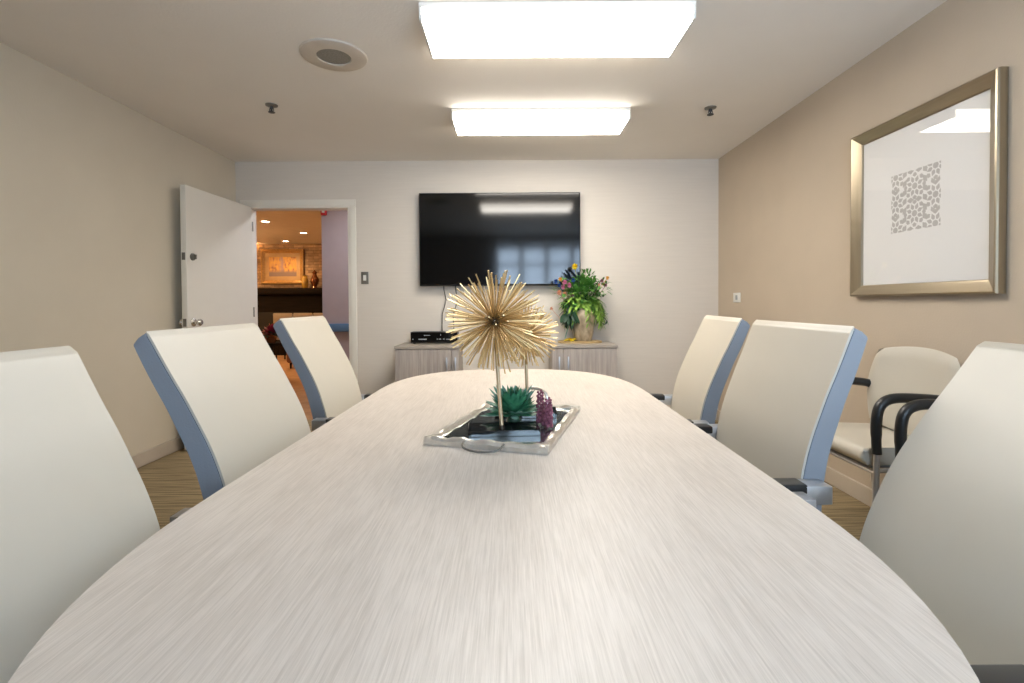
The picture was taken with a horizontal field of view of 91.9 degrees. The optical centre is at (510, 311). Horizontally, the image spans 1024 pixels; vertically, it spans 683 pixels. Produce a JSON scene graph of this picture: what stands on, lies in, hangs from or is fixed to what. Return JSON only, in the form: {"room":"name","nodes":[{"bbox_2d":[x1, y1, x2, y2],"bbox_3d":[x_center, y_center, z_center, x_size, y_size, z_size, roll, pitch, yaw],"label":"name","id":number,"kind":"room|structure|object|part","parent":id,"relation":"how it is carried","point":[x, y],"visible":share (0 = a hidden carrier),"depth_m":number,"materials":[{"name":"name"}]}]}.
{"room":"conference room","nodes":[
{"label":"conference room","id":0,"kind":"room"},
{"bbox_2d":[0,42,235,455],"bbox_3d":[-2.641,-0.129,2.033,0.120,2.460,5.510,0,1,0],"label":"wall","id":1,"kind":"structure","parent":0,"point":[90,231],"depth_m":3.06,"materials":[{"name":"beige paint"}]},
{"bbox_2d":[131,437,183,467],"bbox_3d":[-2.567,1.050,2.053,0.014,0.100,5.270,0,1,0],"label":"baseboard","id":2,"kind":"structure","parent":1,"relation":"attached to","point":[157,452],"depth_m":3.58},
{"bbox_2d":[257,244,321,287],"bbox_3d":[-4.682,-0.274,11.056,4.640,2.460,0.120,0,1,0],"label":"wall","id":3,"kind":"structure","parent":0,"point":[312,252],"depth_m":10.98,"materials":[{"name":"brick"}]},
{"bbox_2d":[261,249,303,283],"bbox_3d":[-5.056,-0.995,10.953,0.940,0.770,0.059,0,1,0],"label":"landscape painting","id":4,"kind":"object","parent":3,"relation":"attached to","point":[278,266],"visible":0.98,"depth_m":10.96,"materials":[{"name":"fabric"}]},
{"bbox_2d":[321,211,348,359],"bbox_3d":[-0.821,-0.202,5.562,3.080,2.460,1.550,0,1,0],"label":"wall","id":5,"kind":"structure","parent":0,"point":[335,289],"depth_m":6.19,"materials":[{"name":"paint"}]},
{"bbox_2d":[329,324,348,331],"bbox_3d":[-0.889,0.193,6.179,2.880,0.100,0.049,0,1,0],"label":"handrail","id":6,"kind":"object","parent":5,"relation":"attached to","point":[335,327],"visible":0.02,"depth_m":6.15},
{"bbox_2d":[0,0,946,243],"bbox_3d":[-2.470,-1.466,5.175,9.077,0.100,11.840,0,1,0],"label":"ceiling","id":7,"kind":"structure","parent":0,"point":[206,71],"depth_m":2.92,"materials":[{"name":"paint"}]},
{"bbox_2d":[265,103,277,113],"bbox_3d":[-1.608,-1.363,3.327,0.080,0.051,0.080,0,1,0],"label":"sprinkler","id":8,"kind":"object","parent":7,"relation":"attached to","point":[272,106],"visible":1,"depth_m":3.32,"materials":[{"name":"grey metal"}]},
{"bbox_2d":[299,38,367,71],"bbox_3d":[-0.953,-1.374,2.666,0.348,0.014,0.348,0,1,0],"label":"ceiling speaker","id":9,"kind":"object","parent":7,"relation":"attached to","point":[326,53],"visible":1,"depth_m":2.64},
{"bbox_2d":[316,49,350,63],"bbox_3d":[-0.953,-1.376,2.666,0.177,0.010,0.177,0,1,0],"label":"grille","id":10,"kind":"object","parent":9,"relation":"attached to","point":[323,56],"depth_m":2.66,"materials":[{"name":"white metal"}]},
{"bbox_2d":[451,107,630,135],"bbox_3d":[0.207,-1.364,3.572,1.234,0.078,0.338,0,1,0],"label":"ceiling light","id":11,"kind":"object","parent":7,"relation":"attached to","point":[466,121],"visible":1,"depth_m":3.44,"materials":[{"name":"white plastic"}]},
{"bbox_2d":[419,0,695,59],"bbox_3d":[0.207,-1.343,2.382,1.234,0.078,0.368,0,1,0],"label":"ceiling light","id":12,"kind":"object","parent":7,"relation":"attached to","point":[507,29],"visible":1,"depth_m":2.28,"materials":[{"name":"white plastic"}]},
{"bbox_2d":[704,105,716,115],"bbox_3d":[1.377,-1.383,3.417,0.080,0.051,0.080,0,1,0],"label":"sprinkler","id":13,"kind":"object","parent":7,"relation":"attached to","point":[710,108],"visible":1,"depth_m":3.41,"materials":[{"name":"grey metal"}]},
{"bbox_2d":[235,159,718,409],"bbox_3d":[-0.313,-0.191,4.727,4.537,2.460,0.120,0,1,0],"label":"wall","id":14,"kind":"structure","parent":0,"point":[650,226],"depth_m":4.66,"materials":[{"name":"paint"}]},
{"bbox_2d":[240,199,357,381],"bbox_3d":[-1.992,0.000,4.726,1.083,2.100,0.148,0,1,0],"label":"door frame","id":15,"kind":"structure","parent":14,"relation":"attached to","point":[349,205],"depth_m":4.65,"materials":[{"name":"white paint"}]},
{"bbox_2d":[178,185,254,449],"bbox_3d":[-2.460,0.041,4.207,0.181,2.018,0.906,0,1,2],"label":"door","id":16,"kind":"structure","parent":15,"relation":"attached to","point":[216,231],"depth_m":4.08,"materials":[{"name":"white paint"}]},
{"bbox_3d":[-2.417,0.083,3.819,0.068,0.064,0.064,0,1,2],"label":"knob","id":17,"kind":"part","parent":16,"relation":"part of","materials":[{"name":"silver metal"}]},
{"bbox_2d":[361,272,368,283],"bbox_3d":[-1.376,-0.318,4.659,0.068,0.114,0.012,0,1,0],"label":"light switch","id":18,"kind":"object","parent":14,"relation":"attached to","point":[364,275],"visible":1,"depth_m":4.66,"materials":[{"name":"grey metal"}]},
{"bbox_2d":[419,192,580,285],"bbox_3d":[-0.103,-0.671,4.618,1.492,0.860,0.080,0,1,0],"label":"television","id":19,"kind":"object","parent":14,"relation":"attached to","point":[535,236],"visible":0.87,"depth_m":4.58,"materials":[{"name":"grey plastic"}]},
{"bbox_2d":[442,286,445,330],"bbox_3d":[-0.629,-0.009,4.649,0.047,0.599,0.026,0,1,0],"label":"cable","id":20,"kind":"object","parent":19,"relation":"hanging from","point":[443,286],"visible":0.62,"depth_m":4.66,"materials":[{"name":"black plastic"}]},
{"bbox_2d":[137,355,870,540],"bbox_3d":[-2.455,1.094,5.220,9.077,0.100,11.840,0,1,0],"label":"floor","id":21,"kind":"structure","parent":0,"point":[171,483],"depth_m":2.99,"materials":[{"name":"carpet"}]},
{"bbox_2d":[0,346,159,682],"bbox_3d":[-0.484,0.587,0.675,0.698,1.046,0.599,0,1,0],"label":"chair","id":22,"kind":"object","parent":21,"relation":"on","point":[75,502],"visible":0.44,"depth_m":0.77,"materials":[{"name":"white leather"}]},
{"bbox_2d":[134,323,310,522],"bbox_3d":[-0.506,0.568,1.390,0.718,1.059,0.599,0,1,0],"label":"chair","id":23,"kind":"object","parent":21,"relation":"on","point":[232,405],"visible":0.3,"depth_m":1.26,"materials":[{"name":"beige leather"}]},
{"bbox_3d":[-0.752,0.316,1.386,0.228,0.542,0.490,0,1,0],"label":"panel","id":24,"kind":"part","parent":23,"relation":"part of","materials":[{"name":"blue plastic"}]},
{"bbox_3d":[-0.611,0.594,1.166,0.280,0.288,0.149,0,1,0],"label":"armrest","id":25,"kind":"part","parent":23,"relation":"part of","materials":[{"name":"silver metal"}]},
{"bbox_2d":[268,341,281,351],"bbox_3d":[-3.516,0.735,7.264,0.500,0.560,0.500,0,1,0],"label":"side table","id":26,"kind":"object","parent":21,"relation":"on","point":[277,343],"visible":0.24,"depth_m":7.10,"materials":[{"name":"brown wood"}]},
{"bbox_2d":[261,323,277,342],"bbox_3d":[-3.540,0.309,7.257,0.389,0.292,0.364,0,1,0],"label":"potted flowers","id":27,"kind":"object","parent":26,"relation":"on","point":[270,334],"visible":0.84,"depth_m":7.20,"materials":[{"name":"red plant"}]},
{"bbox_3d":[-3.518,0.392,7.258,0.170,0.125,0.170,0,1,0],"label":"pot","id":28,"kind":"part","parent":27,"relation":"part of","materials":[{"name":"orange metal"}]},
{"bbox_2d":[273,313,292,358],"bbox_3d":[-4.447,0.500,9.875,0.380,0.951,0.471,0,1,0],"label":"dining chair","id":29,"kind":"object","parent":21,"relation":"on","point":[276,316],"visible":0.25,"depth_m":9.65,"materials":[{"name":"fabric"}]},
{"bbox_3d":[-4.449,0.263,9.688,0.380,0.470,0.105,0,1,0],"label":"backrest","id":30,"kind":"part","parent":29,"relation":"part of","materials":[{"name":"fabric"}]},
{"bbox_2d":[287,354,291,368],"bbox_3d":[-3.587,0.526,8.965,0.780,0.921,0.730,-1,1,-10],"label":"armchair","id":31,"kind":"object","parent":21,"relation":"on","point":[288,358],"visible":0.09,"depth_m":8.56,"materials":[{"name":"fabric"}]},
{"bbox_2d":[257,288,322,354],"bbox_3d":[-5.049,0.224,10.845,2.500,1.475,0.319,0,1,0],"label":"fireplace","id":32,"kind":"object","parent":21,"relation":"on","point":[270,301],"visible":0.17,"depth_m":10.86,"materials":[{"name":"brown wood"}]},
{"bbox_2d":[301,275,307,287],"bbox_3d":[-4.504,-0.652,10.820,0.140,0.270,0.140,0,1,0],"label":"jar","id":33,"kind":"object","parent":32,"relation":"on","point":[304,280],"visible":0.95,"depth_m":10.77,"materials":[{"name":"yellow ceramic"}]},
{"bbox_2d":[310,270,318,287],"bbox_3d":[-4.290,-0.719,10.819,0.180,0.400,0.180,0,1,0],"label":"urn","id":34,"kind":"object","parent":32,"relation":"on","point":[314,279],"visible":1,"depth_m":10.77,"materials":[{"name":"brown ceramic"}]},
{"bbox_2d":[293,313,312,317],"bbox_3d":[-4.057,0.498,9.875,0.380,0.951,0.471,0,1,0],"label":"dining chair","id":35,"kind":"object","parent":21,"relation":"on","point":[294,314],"visible":0.11,"depth_m":9.64,"materials":[{"name":"fabric"}]},
{"bbox_2d":[313,313,322,315],"bbox_3d":[-3.667,0.495,9.875,0.380,0.951,0.471,0,1,0],"label":"dining chair","id":36,"kind":"object","parent":21,"relation":"on","point":[314,314],"visible":0.05,"depth_m":9.64,"materials":[{"name":"fabric"}]},
{"bbox_2d":[273,316,372,430],"bbox_3d":[-0.646,0.552,2.350,0.718,1.059,0.599,0,1,0],"label":"chair","id":37,"kind":"object","parent":21,"relation":"on","point":[328,379],"visible":0.38,"depth_m":2.23,"materials":[{"name":"white leather"}]},
{"bbox_3d":[-0.893,0.300,2.345,0.228,0.542,0.490,0,1,0],"label":"panel","id":38,"kind":"part","parent":37,"relation":"part of","materials":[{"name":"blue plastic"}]},
{"bbox_3d":[-0.686,0.592,2.126,0.280,0.288,0.149,0,1,0],"label":"armrest","id":39,"kind":"part","parent":37,"relation":"part of","materials":[{"name":"silver metal"}]},
{"bbox_2d":[394,342,462,381],"bbox_3d":[-0.723,0.669,4.443,0.553,0.755,0.442,0,1,0],"label":"base cabinet","id":40,"kind":"object","parent":21,"relation":"on","point":[411,360],"visible":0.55,"depth_m":4.25,"materials":[{"name":"grey wood"}]},
{"bbox_3d":[-0.754,0.637,4.262,0.481,0.626,0.020,0,1,0],"label":"door","id":41,"kind":"part","parent":40,"relation":"part of","materials":[{"name":"grey wood"}]},
{"bbox_2d":[411,331,458,343],"bbox_3d":[-0.699,0.236,4.558,0.426,0.108,0.144,0,1,0],"label":"dvd player","id":42,"kind":"object","parent":40,"relation":"on","point":[416,336],"visible":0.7,"depth_m":4.49,"materials":[{"name":"black plastic"}]},
{"bbox_3d":[-0.481,0.636,4.262,0.056,0.626,0.020,0,1,0],"label":"door","id":43,"kind":"part","parent":40,"relation":"part of","materials":[{"name":"grey wood"}]},
{"bbox_2d":[8,369,979,682],"bbox_3d":[-0.009,0.715,1.473,1.112,0.760,2.459,0,1,0],"label":"conference table","id":44,"kind":"object","parent":21,"relation":"on","point":[642,547],"visible":0.98,"depth_m":0.66,"materials":[{"name":"beige wood"}]},
{"bbox_2d":[423,386,579,454],"bbox_3d":[0.000,0.298,1.443,0.325,0.074,0.543,0,1,17],"label":"tray","id":45,"kind":"object","parent":44,"relation":"on","point":[455,434],"visible":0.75,"depth_m":1.29,"materials":[{"name":"silver metal"}]},
{"bbox_3d":[-0.073,0.330,1.203,0.109,0.018,0.039,0,1,17],"label":"handle","id":46,"kind":"part","parent":45,"relation":"part of","materials":[{"name":"grey metal"}]},
{"bbox_2d":[445,270,547,436],"bbox_3d":[-0.040,0.109,1.317,0.276,0.436,0.275,0,1,0],"label":"starburst sculpture","id":47,"kind":"object","parent":45,"relation":"on","point":[498,319],"visible":1,"depth_m":1.30,"materials":[{"name":"gold metal"}]},
{"bbox_3d":[-0.033,0.168,1.318,0.028,0.287,0.012,0,1,0],"label":"stem","id":48,"kind":"part","parent":47,"relation":"part of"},
{"bbox_2d":[442,406,569,443],"bbox_3d":[0.003,0.329,1.454,0.285,0.008,0.455,0,1,17],"label":"mirror","id":49,"kind":"object","parent":45,"relation":"on","point":[457,430],"depth_m":1.36,"materials":[{"name":"glass"}]},
{"bbox_2d":[481,385,539,421],"bbox_3d":[0.006,0.267,1.430,0.193,0.116,0.193,0,1,0],"label":"succulent","id":50,"kind":"object","parent":45,"relation":"on","point":[516,403],"visible":0.95,"depth_m":1.41,"materials":[{"name":"green plant"}]},
{"bbox_2d":[494,302,558,417],"bbox_3d":[0.043,0.144,1.545,0.210,0.356,0.207,0,1,0],"label":"starburst sculpture","id":51,"kind":"object","parent":45,"relation":"on","point":[540,330],"visible":0.33,"depth_m":1.52,"materials":[{"name":"gold metal"}]},
{"bbox_3d":[0.049,0.189,1.544,0.016,0.236,0.012,0,1,0],"label":"stem","id":52,"kind":"part","parent":51,"relation":"part of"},
{"bbox_3d":[0.075,0.286,1.692,0.116,0.059,0.023,0,1,17],"label":"handle","id":53,"kind":"part","parent":45,"relation":"part of","materials":[{"name":"silver metal"}]},
{"bbox_2d":[536,389,552,427],"bbox_3d":[0.094,0.273,1.393,0.033,0.102,0.070,-1,1,-21],"label":"sprig","id":54,"kind":"object","parent":45,"relation":"on","point":[545,418],"visible":1,"depth_m":1.38,"materials":[{"name":"purple plant"}]},
{"bbox_2d":[549,341,617,377],"bbox_3d":[0.635,0.661,4.443,0.567,0.755,0.442,0,1,0],"label":"base cabinet","id":55,"kind":"object","parent":21,"relation":"on","point":[598,358],"visible":0.48,"depth_m":4.25,"materials":[{"name":"grey wood"}]},
{"bbox_3d":[0.405,0.630,4.262,0.094,0.626,0.020,0,1,0],"label":"door","id":56,"kind":"part","parent":55,"relation":"part of","materials":[{"name":"grey wood"}]},
{"bbox_2d":[558,340,601,343],"bbox_3d":[0.627,0.274,4.505,0.400,0.018,0.210,0,1,0],"label":"wooden tray","id":57,"kind":"object","parent":55,"relation":"on","point":[559,341],"visible":0.89,"depth_m":4.41,"materials":[{"name":"beige wood"}]},
{"bbox_2d":[572,308,594,340],"bbox_3d":[0.656,0.114,4.503,0.222,0.300,0.222,0,1,0],"label":"vase","id":58,"kind":"object","parent":57,"relation":"on","point":[581,333],"visible":0.68,"depth_m":4.42,"materials":[{"name":"ceramic"}]},
{"bbox_2d":[550,264,611,337],"bbox_3d":[0.633,-0.097,4.471,0.572,0.665,0.274,0,1,3],"label":"flower arrangement","id":59,"kind":"object","parent":58,"relation":"in","point":[579,300],"visible":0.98,"depth_m":4.42,"materials":[{"name":"green plant"}]},
{"bbox_3d":[0.684,0.629,4.262,0.457,0.626,0.020,0,1,0],"label":"door","id":60,"kind":"part","parent":55,"relation":"part of","materials":[{"name":"grey wood"}]},
{"bbox_2d":[651,315,749,423],"bbox_3d":[0.612,0.550,2.198,0.686,1.055,0.599,0,1,6],"label":"chair","id":61,"kind":"object","parent":21,"relation":"on","point":[703,374],"visible":0.32,"depth_m":2.05,"materials":[{"name":"white leather"}]},
{"bbox_3d":[0.671,0.559,2.418,0.280,0.288,0.149,0,1,6],"label":"armrest","id":62,"kind":"part","parent":61,"relation":"part of","materials":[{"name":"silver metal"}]},
{"bbox_3d":[0.625,0.567,1.972,0.280,0.288,0.149,0,1,6],"label":"armrest","id":63,"kind":"part","parent":61,"relation":"part of","materials":[{"name":"silver metal"}]},
{"bbox_3d":[0.838,0.300,2.170,0.172,0.558,0.486,0,1,6],"label":"backrest","id":64,"kind":"part","parent":61,"relation":"part of","materials":[{"name":"beige leather"}]},
{"bbox_3d":[0.855,0.302,2.168,0.193,0.553,0.490,0,1,6],"label":"panel","id":65,"kind":"part","parent":61,"relation":"part of","materials":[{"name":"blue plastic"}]},
{"bbox_2d":[693,320,867,511],"bbox_3d":[0.538,0.562,1.450,0.657,1.057,0.599,0,1,0],"label":"chair","id":66,"kind":"object","parent":21,"relation":"on","point":[789,387],"visible":0.39,"depth_m":1.33,"materials":[{"name":"white leather"}]},
{"bbox_3d":[0.608,0.541,1.674,0.280,0.288,0.149,0,1,0],"label":"armrest","id":67,"kind":"part","parent":66,"relation":"part of","materials":[{"name":"silver metal"}]},
{"bbox_3d":[0.764,0.316,1.446,0.141,0.567,0.486,0,1,0],"label":"backrest","id":68,"kind":"part","parent":66,"relation":"part of","materials":[{"name":"beige leather"}]},
{"bbox_3d":[0.608,0.549,1.226,0.280,0.288,0.149,0,1,0],"label":"armrest","id":69,"kind":"part","parent":66,"relation":"part of","materials":[{"name":"silver metal"}]},
{"bbox_3d":[0.783,0.317,1.446,0.164,0.562,0.490,0,1,0],"label":"panel","id":70,"kind":"part","parent":66,"relation":"part of","materials":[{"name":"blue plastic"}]},
{"bbox_2d":[829,346,960,502],"bbox_3d":[1.723,0.617,2.341,0.451,0.897,0.555,0,1,0],"label":"chair","id":71,"kind":"object","parent":21,"relation":"on","point":[898,376],"visible":0.51,"depth_m":2.27,"materials":[{"name":"beige leather"}]},
{"bbox_3d":[1.712,0.669,2.342,0.355,0.040,0.520,0,1,0],"label":"under frame","id":72,"kind":"part","parent":71,"relation":"part of","materials":[{"name":"silver metal"}]},
{"bbox_3d":[1.722,0.462,2.585,0.409,0.256,0.061,0,1,0],"label":"armrest","id":73,"kind":"part","parent":71,"relation":"part of","materials":[{"name":"black plastic"}]},
{"bbox_3d":[1.691,0.616,2.341,0.386,0.078,0.450,0,1,0],"label":"seat","id":74,"kind":"part","parent":71,"relation":"part of","materials":[{"name":"beige leather"}]},
{"bbox_3d":[1.536,0.833,2.090,0.038,0.475,0.025,0,1,0],"label":"leg","id":75,"kind":"part","parent":71,"relation":"part of","materials":[{"name":"silver metal"}]},
{"bbox_3d":[1.722,0.471,2.092,0.409,0.256,0.061,0,1,0],"label":"armrest","id":76,"kind":"part","parent":71,"relation":"part of","materials":[{"name":"black plastic"}]},
{"bbox_3d":[1.891,0.373,2.337,0.113,0.410,0.550,0,1,0],"label":"backrest","id":77,"kind":"part","parent":71,"relation":"part of","materials":[{"name":"beige leather"}]},
{"bbox_2d":[793,341,1023,682],"bbox_3d":[0.662,0.585,0.840,0.779,1.030,0.599,0,1,0],"label":"chair","id":78,"kind":"object","parent":21,"relation":"on","point":[946,516],"visible":0.49,"depth_m":0.91,"materials":[{"name":"white leather"}]},
{"bbox_3d":[0.531,0.558,1.064,0.280,0.288,0.149,0,1,0],"label":"armrest","id":79,"kind":"part","parent":78,"relation":"part of","materials":[{"name":"silver metal"}]},
{"bbox_3d":[0.886,0.324,0.836,0.209,0.545,0.486,8,1,0],"label":"backrest","id":80,"kind":"part","parent":78,"relation":"part of","materials":[{"name":"beige leather"}]},
{"bbox_2d":[894,399,935,456],"bbox_3d":[1.723,0.629,1.701,0.451,0.897,0.555,0,1,0],"label":"chair","id":81,"kind":"object","parent":21,"relation":"on","point":[904,413],"visible":0.2,"depth_m":1.94,"materials":[{"name":"black plastic"}]},
{"bbox_2d":[718,0,1023,488],"bbox_3d":[2.016,-0.158,2.033,0.120,2.460,5.510,0,1,0],"label":"wall","id":82,"kind":"structure","parent":0,"point":[785,190],"depth_m":2.85,"materials":[{"name":"beige paint"}]},
{"bbox_2d":[733,293,740,301],"bbox_3d":[1.951,-0.122,4.279,0.010,0.084,0.130,0,1,0],"label":"wall socket","id":83,"kind":"object","parent":82,"relation":"attached to","point":[736,296],"visible":1,"depth_m":4.27,"materials":[{"name":"white plastic"}]},
{"bbox_2d":[717,410,871,506],"bbox_3d":[1.956,1.022,2.053,0.014,0.100,5.270,0,1,0],"label":"baseboard","id":84,"kind":"structure","parent":82,"relation":"attached to","point":[861,492],"depth_m":2.86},
{"bbox_2d":[850,66,1008,295],"bbox_3d":[1.931,-0.523,2.369,0.043,0.890,0.845,0,1,0],"label":"framed print","id":85,"kind":"object","parent":82,"relation":"attached to","point":[929,182],"visible":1,"depth_m":2.26,"materials":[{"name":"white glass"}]},
{"bbox_2d":[891,161,940,233],"bbox_3d":[1.945,-0.541,2.386,0.001,0.292,0.292,0,1,0],"label":"print","id":86,"kind":"object","parent":85,"relation":"attached to","point":[915,189],"depth_m":2.37}
]}

